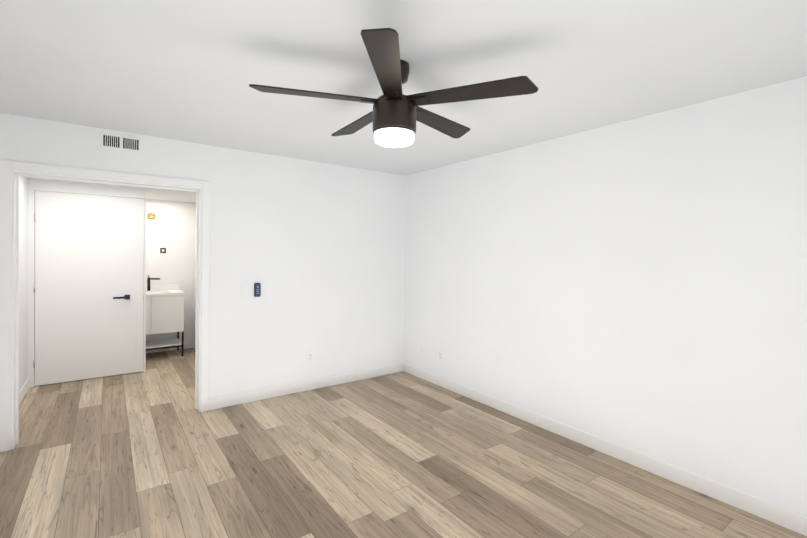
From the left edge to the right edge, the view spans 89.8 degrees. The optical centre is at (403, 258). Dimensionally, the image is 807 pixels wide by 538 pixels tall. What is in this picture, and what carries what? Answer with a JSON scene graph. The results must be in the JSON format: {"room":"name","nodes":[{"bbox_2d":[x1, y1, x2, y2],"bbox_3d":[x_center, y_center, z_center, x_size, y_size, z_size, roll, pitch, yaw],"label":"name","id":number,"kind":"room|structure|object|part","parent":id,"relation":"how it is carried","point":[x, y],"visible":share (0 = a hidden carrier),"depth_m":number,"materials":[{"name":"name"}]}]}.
{"room":"empty bedroom","nodes":[
{"label":"empty bedroom","id":0,"kind":"room"},
{"bbox_2d":[19,176,27,391],"bbox_3d":[-3.901,0.274,4.084,0.120,2.200,2.670,0,1,-36],"label":"wall","id":1,"kind":"structure","parent":0,"point":[23,296],"depth_m":4.04,"materials":[{"name":"white paint"}]},
{"bbox_2d":[19,378,28,404],"bbox_3d":[-3.523,1.331,3.673,0.013,0.105,1.494,0,1,-36],"label":"baseboard","id":2,"kind":"structure","parent":1,"relation":"attached to","point":[25,387],"depth_m":4.00,"materials":[{"name":"white wood"}]},
{"bbox_2d":[28,179,146,387],"bbox_3d":[-3.561,0.273,4.612,1.052,2.200,0.100,0,1,-36],"label":"wall","id":3,"kind":"structure","parent":0,"point":[64,186],"depth_m":4.32,"materials":[{"name":"white paint"}]},
{"bbox_2d":[33,191,143,385],"bbox_3d":[-3.519,0.326,4.574,0.987,2.079,0.102,0,1,-36],"label":"door","id":4,"kind":"structure","parent":3,"relation":"in","point":[88,290],"depth_m":4.56,"materials":[{"name":"white paint"}]},
{"bbox_3d":[-3.241,0.460,4.774,0.301,0.060,0.094,0,1,-36],"label":"handle","id":5,"kind":"part","parent":4,"relation":"part of","materials":[{"name":"black metal"}]},
{"bbox_2d":[32,189,145,386],"bbox_3d":[-3.550,0.320,4.622,1.012,2.105,0.104,0,1,-36],"label":"door frame","id":6,"kind":"structure","parent":3,"relation":"attached to","point":[33,283],"depth_m":4.32,"materials":[{"name":"white wood"}]},
{"bbox_2d":[26,177,195,202],"bbox_3d":[-3.128,-0.862,4.628,2.000,0.080,2.670,0,1,-36],"label":"ceiling","id":7,"kind":"structure","parent":0,"point":[168,195],"depth_m":5.15,"materials":[{"name":"white paint"}]},
{"bbox_2d":[146,199,195,341],"bbox_3d":[-3.896,0.257,5.668,1.760,2.200,0.120,0,1,-36],"label":"wall","id":8,"kind":"structure","parent":0,"point":[174,233],"depth_m":5.97,"materials":[{"name":"white paint"}]},
{"bbox_2d":[147,213,156,230],"bbox_3d":[-3.561,-0.518,5.723,0.116,0.263,0.163,0,1,-36],"label":"sconce","id":9,"kind":"object","parent":8,"relation":"attached to","point":[151,224],"visible":1,"depth_m":5.68,"materials":[{"name":"white glass"}]},
{"bbox_2d":[160,248,165,252],"bbox_3d":[-3.492,-0.110,5.877,0.074,0.074,0.010,0,1,-36],"label":"switch plate","id":10,"kind":"object","parent":8,"relation":"attached to","point":[162,250],"visible":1,"depth_m":5.87,"materials":[{"name":"brown metal"}]},
{"bbox_2d":[146,341,194,352],"bbox_3d":[-3.865,1.306,5.619,1.760,0.105,0.030,0,1,-36],"label":"baseboard","id":11,"kind":"structure","parent":8,"relation":"attached to","point":[191,344],"depth_m":5.99,"materials":[{"name":"white wood"}]},
{"bbox_2d":[0,113,405,398],"bbox_3d":[-1.523,0.185,4.046,3.910,2.440,0.200,0,1,-36],"label":"wall","id":12,"kind":"structure","parent":0,"point":[316,250],"depth_m":4.13,"materials":[{"name":"white paint"}]},
{"bbox_2d":[0,160,209,451],"bbox_3d":[-2.409,0.349,3.399,1.379,2.103,0.232,0,1,-36],"label":"door frame","id":13,"kind":"structure","parent":12,"relation":"attached to","point":[7,167],"depth_m":3.03,"materials":[{"name":"white wood"}]},
{"bbox_2d":[101,133,140,151],"bbox_3d":[-2.313,-0.945,3.316,0.265,0.115,0.007,0,1,-36],"label":"air vent","id":14,"kind":"object","parent":12,"relation":"in","point":[119,142],"visible":1,"depth_m":3.31,"materials":[{"name":"white metal"}]},
{"bbox_2d":[241,284,247,295],"bbox_3d":[-1.534,0.306,3.908,0.070,0.115,0.013,0,1,-36],"label":"rocker light switch","id":15,"kind":"object","parent":12,"relation":"attached to","point":[244,289],"visible":1,"depth_m":3.90,"materials":[{"name":"white plastic"}]},
{"bbox_2d":[254,283,260,296],"bbox_3d":[-1.435,0.311,3.975,0.060,0.136,0.022,0,1,-36],"label":"switch","id":16,"kind":"object","parent":12,"relation":"attached to","point":[257,289],"visible":1,"depth_m":3.97,"materials":[{"name":"blue"}]},
{"bbox_2d":[208,363,403,409],"bbox_3d":[-1.475,1.354,3.973,3.670,0.105,0.013,0,1,-36],"label":"baseboard","id":17,"kind":"structure","parent":12,"relation":"attached to","point":[245,397],"depth_m":4.24,"materials":[{"name":"white wood"}]},
{"bbox_2d":[307,351,312,362],"bbox_3d":[-0.997,1.053,4.319,0.070,0.115,0.009,0,1,-36],"label":"electrical outlet","id":18,"kind":"object","parent":12,"relation":"attached to","point":[309,356],"visible":1,"depth_m":4.32,"materials":[{"name":"white plastic"}]},
{"bbox_2d":[0,348,806,537],"bbox_3d":[-0.903,1.472,3.192,3.910,0.100,7.690,0,1,-36],"label":"floor","id":19,"kind":"structure","parent":0,"point":[151,451],"depth_m":2.70,"materials":[{"name":"brown wood"}]},
{"bbox_2d":[146,275,184,356],"bbox_3d":[-3.498,0.806,5.573,0.791,1.114,0.498,0,1,-36],"label":"bathroom vanity","id":20,"kind":"object","parent":19,"relation":"on","point":[164,308],"visible":0.69,"depth_m":5.52,"materials":[{"name":"white paint"}]},
{"bbox_2d":[147,275,159,290],"bbox_3d":[-3.534,0.357,5.717,0.154,0.219,0.157,0,1,-36],"label":"faucet","id":21,"kind":"object","parent":20,"relation":"on","point":[149,287],"depth_m":5.71,"materials":[{"name":"black metal"}]},
{"bbox_2d":[0,0,806,175],"bbox_3d":[-0.083,-1.046,2.088,3.910,0.100,5.020,0,1,-36],"label":"ceiling","id":22,"kind":"structure","parent":0,"point":[186,70],"depth_m":2.08,"materials":[{"name":"white paint"}]},
{"bbox_2d":[249,28,537,147],"bbox_3d":[-0.079,-0.793,2.142,1.345,0.407,1.299,0,1,-36],"label":"fan","id":23,"kind":"object","parent":22,"relation":"hanging from","point":[394,115],"visible":1,"depth_m":1.99,"materials":[{"name":"black metal"}]},
{"bbox_2d":[404,76,806,515],"bbox_3d":[1.489,0.232,3.141,0.120,2.440,4.820,0,1,-36],"label":"wall","id":24,"kind":"structure","parent":0,"point":[639,284],"depth_m":2.79,"materials":[{"name":"white paint"}]},
{"bbox_2d":[438,350,442,360],"bbox_3d":[0.409,1.084,4.500,0.009,0.115,0.070,0,1,-36],"label":"electrical outlet","id":25,"kind":"object","parent":24,"relation":"attached to","point":[440,355],"visible":1,"depth_m":4.50,"materials":[{"name":"white plastic"}]},
{"bbox_2d":[404,363,806,535],"bbox_3d":[1.389,1.399,3.158,0.013,0.105,4.687,0,1,-36],"label":"baseboard","id":26,"kind":"structure","parent":24,"relation":"attached to","point":[773,513],"depth_m":2.78,"materials":[{"name":"white wood"}]},
{"bbox_3d":[-2.384,0.281,5.195,0.120,2.200,2.670,0,1,-36],"label":"wall","id":27,"kind":"structure","parent":0,"visible":0},
{"bbox_2d":[195,234,195,317],"bbox_3d":[-2.820,0.326,5.776,0.136,2.088,0.896,0,1,-36],"label":"door frame","id":28,"kind":"structure","parent":27,"relation":"attached to","point":[195,275],"depth_m":6.07,"materials":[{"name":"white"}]}
]}

